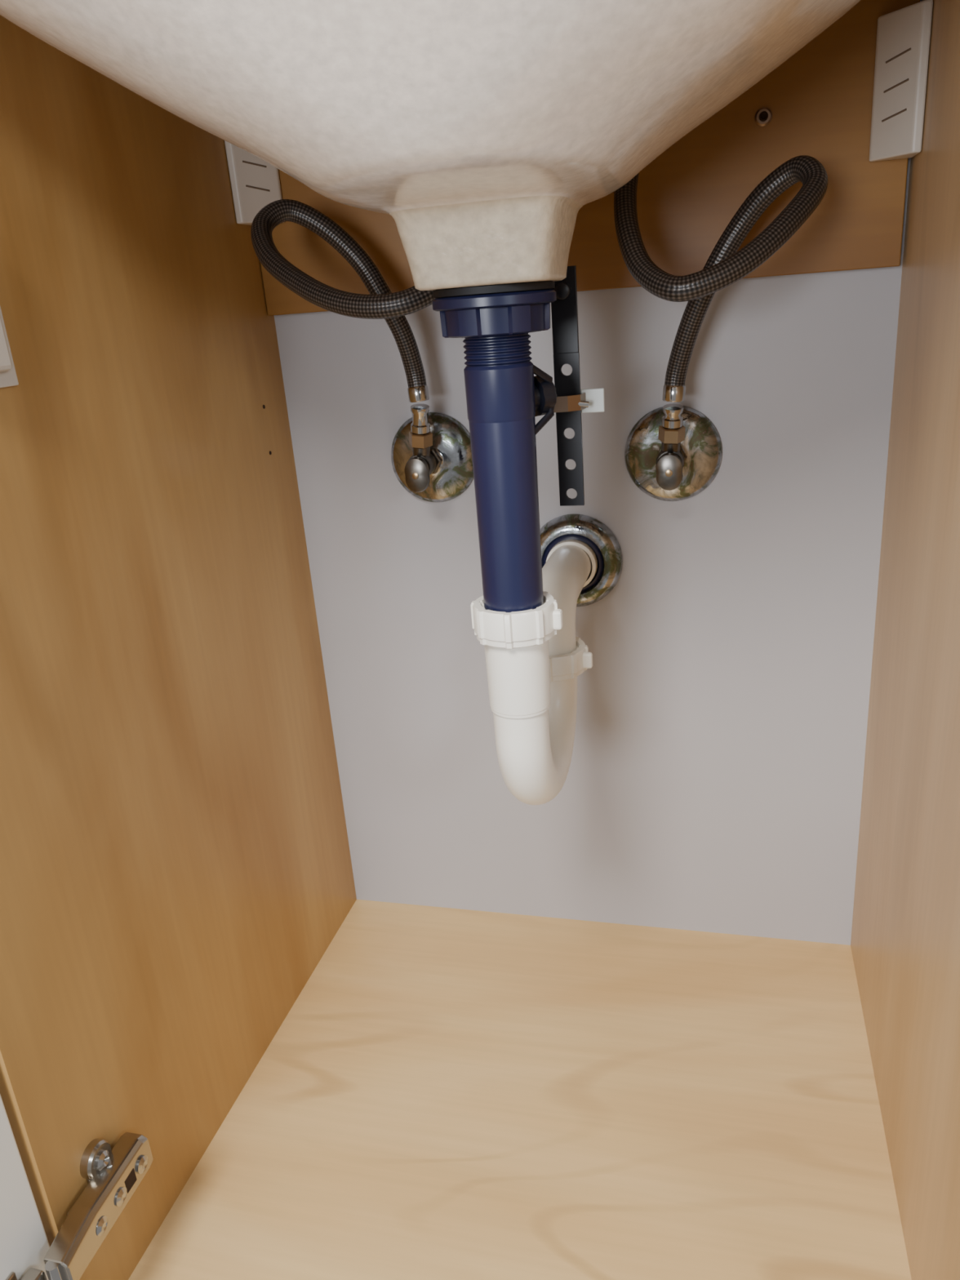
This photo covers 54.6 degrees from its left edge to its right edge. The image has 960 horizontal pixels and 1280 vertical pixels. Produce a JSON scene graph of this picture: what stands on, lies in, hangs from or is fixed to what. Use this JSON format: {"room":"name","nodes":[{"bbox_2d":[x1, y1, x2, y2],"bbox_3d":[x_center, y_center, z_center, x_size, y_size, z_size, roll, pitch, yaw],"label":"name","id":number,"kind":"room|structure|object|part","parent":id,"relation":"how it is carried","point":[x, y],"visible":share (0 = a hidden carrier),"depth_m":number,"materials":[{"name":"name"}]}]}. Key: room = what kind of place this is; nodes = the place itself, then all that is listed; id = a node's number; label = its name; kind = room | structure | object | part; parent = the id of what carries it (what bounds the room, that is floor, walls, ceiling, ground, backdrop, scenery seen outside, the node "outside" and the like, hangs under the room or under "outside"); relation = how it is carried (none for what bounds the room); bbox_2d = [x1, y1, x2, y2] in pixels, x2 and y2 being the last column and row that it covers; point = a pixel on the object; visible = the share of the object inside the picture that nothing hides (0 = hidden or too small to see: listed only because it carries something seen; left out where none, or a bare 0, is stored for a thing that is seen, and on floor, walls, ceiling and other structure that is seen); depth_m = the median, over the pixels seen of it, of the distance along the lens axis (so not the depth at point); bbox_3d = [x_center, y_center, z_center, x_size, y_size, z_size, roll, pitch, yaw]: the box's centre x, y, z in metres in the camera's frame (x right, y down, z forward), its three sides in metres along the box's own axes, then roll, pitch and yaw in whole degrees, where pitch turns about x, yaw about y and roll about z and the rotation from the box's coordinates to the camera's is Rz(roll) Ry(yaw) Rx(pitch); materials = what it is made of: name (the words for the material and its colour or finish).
{"room":"under-sink cabinet","nodes":[
{"label":"under-sink cabinet","id":0,"kind":"room"},
{"bbox_2d":[0,15,356,1279],"bbox_3d":[-0.189,-0.002,0.558,0.014,0.679,0.386,1,21,15],"label":"wall","id":1,"kind":"structure","parent":0,"point":[176,869],"depth_m":0.52,"materials":[{"name":"brown wood"}]},
{"bbox_2d":[0,306,18,387],"bbox_3d":[-0.217,-0.145,0.394,0.010,0.076,0.042,1,21,15],"label":"bracket","id":2,"kind":"object","parent":1,"relation":"attached to","point":[8,377],"visible":1,"depth_m":0.41,"materials":[{"name":"white plastic"}]},
{"bbox_2d":[0,1094,49,1279],"bbox_3d":[-0.297,0.146,0.194,0.015,0.652,0.420,2,21,16],"label":"door","id":3,"kind":"structure","parent":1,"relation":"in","point":[24,1245],"depth_m":0.44,"materials":[{"name":"white paint"}]},
{"bbox_2d":[5,1132,153,1279],"bbox_3d":[-0.203,0.300,0.462,0.029,0.052,0.114,4,22,22],"label":"concealed hinge","id":4,"kind":"object","parent":1,"relation":"attached to","point":[113,1176],"visible":1,"depth_m":0.47,"materials":[{"name":"metal"}]},
{"bbox_2d":[5,1271,17,1279],"bbox_3d":[-0.223,0.315,0.429,0.002,0.025,0.032,2,21,16],"label":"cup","id":5,"kind":"object","parent":4,"relation":"on","point":[12,1276],"depth_m":0.44,"materials":[{"name":"metal"}]},
{"bbox_3d":[-0.200,0.288,0.490,0.005,0.016,0.045,1,21,15],"label":"plate rail","id":6,"kind":"part","parent":4,"relation":"part of","materials":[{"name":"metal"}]},
{"bbox_2d":[224,140,284,225],"bbox_3d":[-0.149,-0.314,0.613,0.024,0.072,0.026,1,21,15],"label":"bracket","id":7,"kind":"object","parent":1,"relation":"attached to","point":[255,182],"visible":0.44,"depth_m":0.61,"materials":[{"name":"white plastic"}]},
{"bbox_2d":[0,0,860,290],"bbox_3d":[-0.002,-0.257,0.401,0.463,0.195,0.416,1,21,15],"label":"sink","id":8,"kind":"object","parent":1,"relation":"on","point":[484,129],"visible":1,"depth_m":0.32,"materials":[{"name":"ceramic"}]},
{"bbox_3d":[-0.006,-0.250,0.386,0.412,0.128,0.352,1,21,15],"label":"bowl","id":9,"kind":"part","parent":8,"relation":"part of","materials":[{"name":"ceramic"}]},
{"bbox_2d":[431,280,556,612],"bbox_3d":[0.013,-0.083,0.470,0.059,0.180,0.059,1,21,15],"label":"sink drain","id":10,"kind":"object","parent":8,"relation":"attached to","point":[504,397],"depth_m":0.45,"materials":[{"name":"blue plastic"}]},
{"bbox_2d":[470,544,592,804],"bbox_3d":[0.046,0.016,0.594,0.051,0.141,0.217,1,21,15],"label":"p-trap","id":11,"kind":"object","parent":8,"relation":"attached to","point":[535,658],"visible":0.95,"depth_m":0.51,"materials":[{"name":"white plastic"}]},
{"bbox_2d":[484,640,550,715],"bbox_3d":[0.021,0.016,0.506,0.035,0.041,0.035,1,21,15],"label":"socket","id":12,"kind":"object","parent":11,"relation":"attached to","point":[517,671],"depth_m":0.49,"materials":[{"name":"white plastic"}]},
{"bbox_3d":[0.055,-0.029,0.630,0.031,0.053,0.115,1,21,15],"label":"trap arm","id":13,"kind":"part","parent":11,"relation":"part of","materials":[{"name":"white plastic"}]},
{"bbox_2d":[551,265,604,506],"bbox_3d":[0.045,-0.141,0.488,0.035,0.150,0.052,1,21,15],"label":"pop-up linkage","id":14,"kind":"object","parent":8,"relation":"attached to","point":[571,401],"visible":0.9,"depth_m":0.51,"materials":[{"name":"black plastic"}]},
{"bbox_3d":[0.045,-0.126,0.488,0.026,0.014,0.037,-4,20,2],"label":"pivot rod","id":15,"kind":"part","parent":14,"relation":"part of","materials":[{"name":"silver metal"}]},
{"bbox_2d":[128,899,911,1279],"bbox_3d":[0.045,0.313,0.617,0.418,0.015,0.386,1,21,15],"label":"floor","id":16,"kind":"structure","parent":0,"point":[447,1093],"depth_m":0.60,"materials":[{"name":"brown wood"}]},
{"bbox_2d":[274,0,922,945],"bbox_3d":[0.068,-0.067,0.682,0.445,0.679,0.009,1,21,15],"label":"wall","id":17,"kind":"structure","parent":0,"point":[713,783],"depth_m":0.69,"materials":[{"name":"grey paint"}]},
{"bbox_2d":[391,403,473,502],"bbox_3d":[-0.040,-0.129,0.655,0.065,0.075,0.047,1,21,15],"label":"shutoff valve","id":18,"kind":"object","parent":17,"relation":"attached to","point":[431,453],"visible":0.99,"depth_m":0.66,"materials":[{"name":"silver metal"}]},
{"bbox_2d":[250,199,436,402],"bbox_3d":[-0.066,-0.249,0.544,0.155,0.228,0.128,1,21,15],"label":"supply hose","id":19,"kind":"object","parent":18,"relation":"attached to","point":[381,303],"visible":0.73,"depth_m":0.56,"materials":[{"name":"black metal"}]},
{"bbox_3d":[-0.043,-0.114,0.641,0.017,0.024,0.008,1,21,15],"label":"oval handle","id":20,"kind":"part","parent":18,"relation":"part of","materials":[{"name":"silver metal"}]},
{"bbox_2d":[412,447,430,457],"bbox_3d":[-0.041,-0.130,0.647,0.013,0.014,0.014,1,21,15],"label":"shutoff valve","id":21,"kind":"object","parent":18,"relation":"attached to","point":[417,451],"depth_m":0.64,"materials":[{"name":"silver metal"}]},
{"bbox_2d":[540,514,622,606],"bbox_3d":[0.067,-0.055,0.672,0.069,0.069,0.018,1,21,15],"label":"escutcheon","id":22,"kind":"object","parent":17,"relation":"attached to","point":[583,531],"visible":0.66,"depth_m":0.66,"materials":[{"name":"silver metal"}]},
{"bbox_2d":[260,0,919,315],"bbox_3d":[0.045,-0.302,0.583,0.414,0.160,0.015,1,21,15],"label":"mounting rail","id":23,"kind":"object","parent":17,"relation":"attached to","point":[817,104],"visible":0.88,"depth_m":0.56,"materials":[{"name":"brown wood"}]},
{"bbox_2d":[755,106,772,126],"bbox_3d":[0.166,-0.306,0.544,0.010,0.010,0.002,1,21,15],"label":"screw hole","id":24,"kind":"object","parent":23,"relation":"in","point":[763,115],"depth_m":0.54,"materials":[{"name":"silver metal"}]},
{"bbox_2d":[624,403,722,501],"bbox_3d":[0.126,-0.121,0.614,0.065,0.070,0.047,1,21,15],"label":"shutoff valve","id":25,"kind":"object","parent":17,"relation":"attached to","point":[673,452],"visible":1,"depth_m":0.62,"materials":[{"name":"silver metal"}]},
{"bbox_3d":[0.122,-0.108,0.599,0.017,0.024,0.008,1,21,15],"label":"oval handle","id":26,"kind":"part","parent":25,"relation":"part of","materials":[{"name":"silver metal"}]},
{"bbox_2d":[661,442,680,453],"bbox_3d":[0.124,-0.125,0.605,0.013,0.014,0.014,1,21,15],"label":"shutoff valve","id":27,"kind":"object","parent":25,"relation":"attached to","point":[666,447],"depth_m":0.60,"materials":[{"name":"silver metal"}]},
{"bbox_2d":[613,155,828,402],"bbox_3d":[0.129,-0.245,0.503,0.112,0.236,0.109,1,21,15],"label":"supply hose","id":28,"kind":"object","parent":25,"relation":"attached to","point":[725,265],"visible":0.86,"depth_m":0.50,"materials":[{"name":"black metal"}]},
{"bbox_2d":[850,0,959,1279],"bbox_3d":[0.229,0.005,0.449,0.014,0.679,0.386,1,21,15],"label":"wall","id":29,"kind":"structure","parent":0,"point":[905,938],"depth_m":0.49,"materials":[{"name":"brown wood"}]},
{"bbox_2d":[868,0,933,161],"bbox_3d":[0.231,-0.306,0.513,0.024,0.072,0.026,1,21,15],"label":"bracket","id":30,"kind":"object","parent":29,"relation":"attached to","point":[904,34],"visible":1,"depth_m":0.51,"materials":[{"name":"white plastic"}]}
]}

